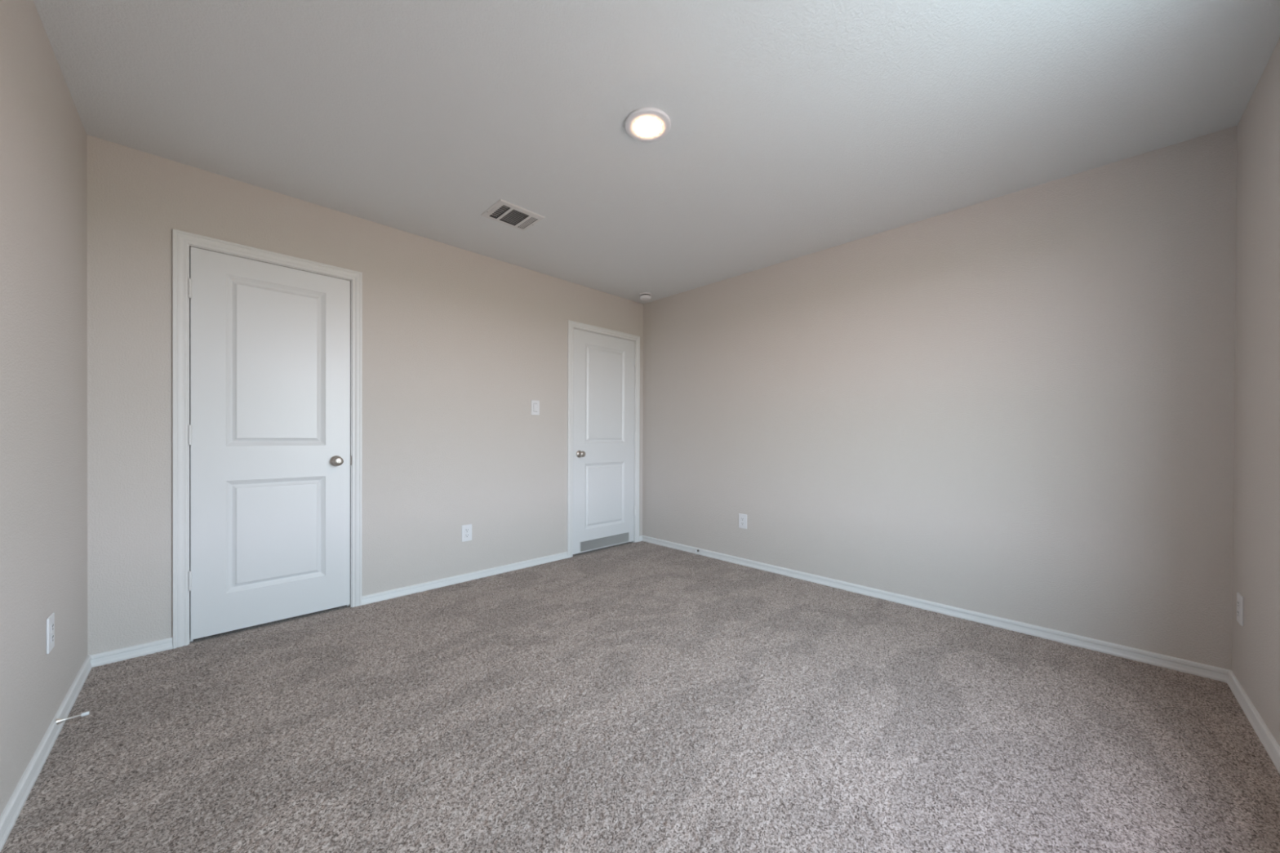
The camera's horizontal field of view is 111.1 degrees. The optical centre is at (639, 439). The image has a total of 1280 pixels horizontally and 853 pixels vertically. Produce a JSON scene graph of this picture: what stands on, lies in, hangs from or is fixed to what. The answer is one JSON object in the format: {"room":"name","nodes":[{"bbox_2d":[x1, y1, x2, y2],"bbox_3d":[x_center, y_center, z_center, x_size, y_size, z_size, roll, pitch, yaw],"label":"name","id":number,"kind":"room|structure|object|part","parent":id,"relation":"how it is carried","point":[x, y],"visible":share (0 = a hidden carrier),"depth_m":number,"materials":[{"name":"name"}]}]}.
{"room":"empty bedroom","nodes":[
{"label":"empty bedroom","id":0,"kind":"room"},
{"bbox_2d":[0,0,87,816],"bbox_3d":[-1.248,-0.148,0.623,0.120,2.470,3.794,0,0,-45],"label":"wall","id":1,"kind":"structure","parent":0,"point":[43,238],"depth_m":1.42,"materials":[{"name":"grey paint"}]},
{"bbox_2d":[0,655,92,852],"bbox_3d":[-1.247,1.037,0.718,0.015,0.062,3.674,0,0,-45],"label":"baseboard","id":2,"kind":"structure","parent":1,"relation":"attached to","point":[10,815],"depth_m":1.39,"materials":[{"name":"white paint"}]},
{"bbox_2d":[55,711,89,724],"bbox_3d":[-2.049,1.005,1.587,0.074,0.021,0.021,0,0,-45],"label":"door stop","id":3,"kind":"object","parent":2,"relation":"attached to","point":[58,721],"visible":1,"depth_m":1.58,"materials":[{"name":"silver metal"}]},
{"bbox_3d":[-2.054,1.005,1.582,0.058,0.021,0.021,0,0,-45],"label":"rod","id":4,"kind":"part","parent":3,"relation":"part of","materials":[{"name":"silver metal"}]},
{"bbox_2d":[46,613,54,653],"bbox_3d":[-2.053,0.675,1.531,0.008,0.122,0.076,0,0,-45],"label":"wall outlet","id":5,"kind":"object","parent":1,"relation":"attached to","point":[51,620],"visible":1,"depth_m":1.52,"materials":[{"name":"white plastic"}]},
{"bbox_2d":[50,622,53,632],"bbox_3d":[-2.051,0.656,1.533,0.002,0.028,0.033,0,0,-45],"label":"receptacle","id":6,"kind":"object","parent":5,"relation":"attached to","point":[51,623],"depth_m":1.53,"materials":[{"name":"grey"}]},
{"bbox_2d":[50,632,53,643],"bbox_3d":[-2.051,0.695,1.533,0.002,0.028,0.033,0,0,-45],"label":"receptacle","id":7,"kind":"object","parent":5,"relation":"attached to","point":[51,633],"depth_m":1.53,"materials":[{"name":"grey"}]},
{"bbox_2d":[86,134,643,655],"bbox_3d":[-1.307,-0.161,3.333,3.842,2.470,0.150,0,0,-45],"label":"wall","id":8,"kind":"structure","parent":0,"point":[459,344],"depth_m":2.87,"materials":[{"name":"grey paint"}]},
{"bbox_2d":[89,636,173,667],"bbox_3d":[-2.441,1.026,2.110,0.269,0.062,0.015,0,0,-45],"label":"baseboard","id":9,"kind":"structure","parent":8,"relation":"attached to","point":[140,650],"depth_m":2.11,"materials":[{"name":"white paint"}]},
{"bbox_2d":[172,228,362,648],"bbox_3d":[-2.091,0.007,2.530,0.819,2.115,0.136,0,0,-45],"label":"door frame","id":10,"kind":"structure","parent":8,"relation":"attached to","point":[182,241],"depth_m":2.24,"materials":[{"name":"white paint"}]},
{"bbox_2d":[187,246,351,639],"bbox_3d":[-2.043,0.023,2.480,0.714,2.017,0.107,0,0,-45],"label":"door","id":11,"kind":"structure","parent":8,"relation":"in","point":[268,432],"depth_m":2.46,"materials":[{"name":"white paint"}]},
{"bbox_3d":[-1.829,0.134,2.658,0.054,0.054,0.054,0,0,-45],"label":"knob","id":12,"kind":"part","parent":11,"relation":"part of","materials":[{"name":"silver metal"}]},
{"bbox_2d":[361,551,567,605],"bbox_3d":[-1.202,1.026,3.330,1.570,0.062,0.015,0,0,-45],"label":"baseboard","id":13,"kind":"structure","parent":8,"relation":"attached to","point":[396,593],"depth_m":3.19,"materials":[{"name":"white paint"}]},
{"bbox_2d":[461,524,471,542],"bbox_3d":[-1.282,0.695,3.254,0.076,0.122,0.008,0,0,-45],"label":"wall outlet","id":14,"kind":"object","parent":8,"relation":"attached to","point":[466,535],"visible":1,"depth_m":3.25,"materials":[{"name":"white plastic"}]},
{"bbox_2d":[531,400,539,414],"bbox_3d":[-0.868,-0.262,3.651,0.076,0.122,0.012,0,0,-45],"label":"light switch","id":15,"kind":"object","parent":8,"relation":"attached to","point":[535,404],"visible":1,"depth_m":3.65,"materials":[{"name":"white plastic"}]},
{"bbox_2d":[566,320,639,558],"bbox_3d":[-0.366,0.007,4.230,0.885,2.115,0.136,0,0,-45],"label":"door frame","id":16,"kind":"structure","parent":8,"relation":"attached to","point":[571,325],"depth_m":3.97,"materials":[{"name":"white paint"}]},
{"bbox_2d":[573,328,635,554],"bbox_3d":[-0.313,0.022,4.185,0.774,2.024,0.107,0,0,-45],"label":"door","id":17,"kind":"structure","parent":8,"relation":"in","point":[604,435],"depth_m":4.17,"materials":[{"name":"white paint"}]},
{"bbox_3d":[-0.521,0.135,3.947,0.054,0.054,0.054,0,0,-45],"label":"knob","id":18,"kind":"part","parent":17,"relation":"part of","materials":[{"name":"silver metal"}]},
{"bbox_2d":[579,531,629,552],"bbox_3d":[-0.339,0.981,4.213,0.616,0.100,0.034,0,0,-45],"label":"vent grille","id":19,"kind":"object","parent":17,"relation":"attached to","point":[588,544],"depth_m":4.19,"materials":[{"name":"white metal"}]},
{"bbox_2d":[0,541,1279,852],"bbox_3d":[-0.019,1.064,2.027,3.602,0.022,3.814,0,0,-45],"label":"floor","id":20,"kind":"structure","parent":0,"point":[642,696],"depth_m":1.59,"materials":[{"name":"carpet"}]},
{"bbox_2d":[33,0,1279,303],"bbox_3d":[0.030,-1.464,1.976,3.842,0.160,3.944,0,0,-45],"label":"ceiling","id":21,"kind":"structure","parent":0,"point":[799,128],"depth_m":1.81,"materials":[{"name":"white paint"}]},
{"bbox_2d":[480,199,544,231],"bbox_3d":[-0.791,-1.462,2.737,0.296,0.167,0.258,0,0,-45],"label":"ceiling vent","id":22,"kind":"object","parent":21,"relation":"in","point":[503,211],"visible":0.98,"depth_m":2.76,"materials":[{"name":"white metal"}]},
{"bbox_2d":[639,292,652,301],"bbox_3d":[0.053,-1.368,4.227,0.122,0.052,0.122,0,0,-45],"label":"smoke detector","id":23,"kind":"object","parent":21,"relation":"attached to","point":[645,296],"visible":1,"depth_m":4.19,"materials":[{"name":"white plastic"}]},
{"bbox_2d":[625,106,671,142],"bbox_3d":[0.035,-1.373,1.929,0.201,0.021,0.201,0,0,-45],"label":"recessed light","id":24,"kind":"object","parent":21,"relation":"in","point":[646,124],"visible":1,"depth_m":1.91,"materials":[{"name":"white plastic"}]},
{"bbox_2d":[642,125,1237,670],"bbox_3d":[1.403,-0.149,3.235,0.120,2.470,3.794,0,0,-45],"label":"wall","id":25,"kind":"structure","parent":0,"point":[1019,406],"depth_m":2.52,"materials":[{"name":"grey paint"}]},
{"bbox_2d":[738,513,746,528],"bbox_3d":[0.863,0.690,3.692,0.008,0.122,0.076,0,0,-45],"label":"wall outlet","id":26,"kind":"object","parent":25,"relation":"attached to","point":[742,517],"visible":1,"depth_m":3.69,"materials":[{"name":"white plastic"}]},
{"bbox_2d":[642,535,1229,683],"bbox_3d":[1.308,1.037,3.236,0.015,0.062,3.674,0,0,-45],"label":"baseboard","id":27,"kind":"structure","parent":25,"relation":"attached to","point":[1171,663],"depth_m":2.51,"materials":[{"name":"white paint"}]},
{"bbox_2d":[1231,37,1279,746],"bbox_3d":[1.367,-0.138,0.620,3.602,2.470,0.120,0,0,-45],"label":"wall","id":28,"kind":"structure","parent":0,"point":[1255,645],"depth_m":1.66,"materials":[{"name":"grey paint"}]},
{"bbox_2d":[1236,592,1243,626],"bbox_3d":[2.489,0.705,1.824,0.076,0.122,0.008,0,0,-45],"label":"wall outlet","id":29,"kind":"object","parent":28,"relation":"attached to","point":[1239,597],"visible":1,"depth_m":1.81,"materials":[{"name":"white plastic"}]},
{"bbox_2d":[1226,670,1279,773],"bbox_3d":[1.315,1.048,0.674,3.602,0.062,0.015,0,0,-45],"label":"baseboard","id":30,"kind":"structure","parent":28,"relation":"attached to","point":[1265,736],"depth_m":1.62,"materials":[{"name":"white paint"}]}
]}

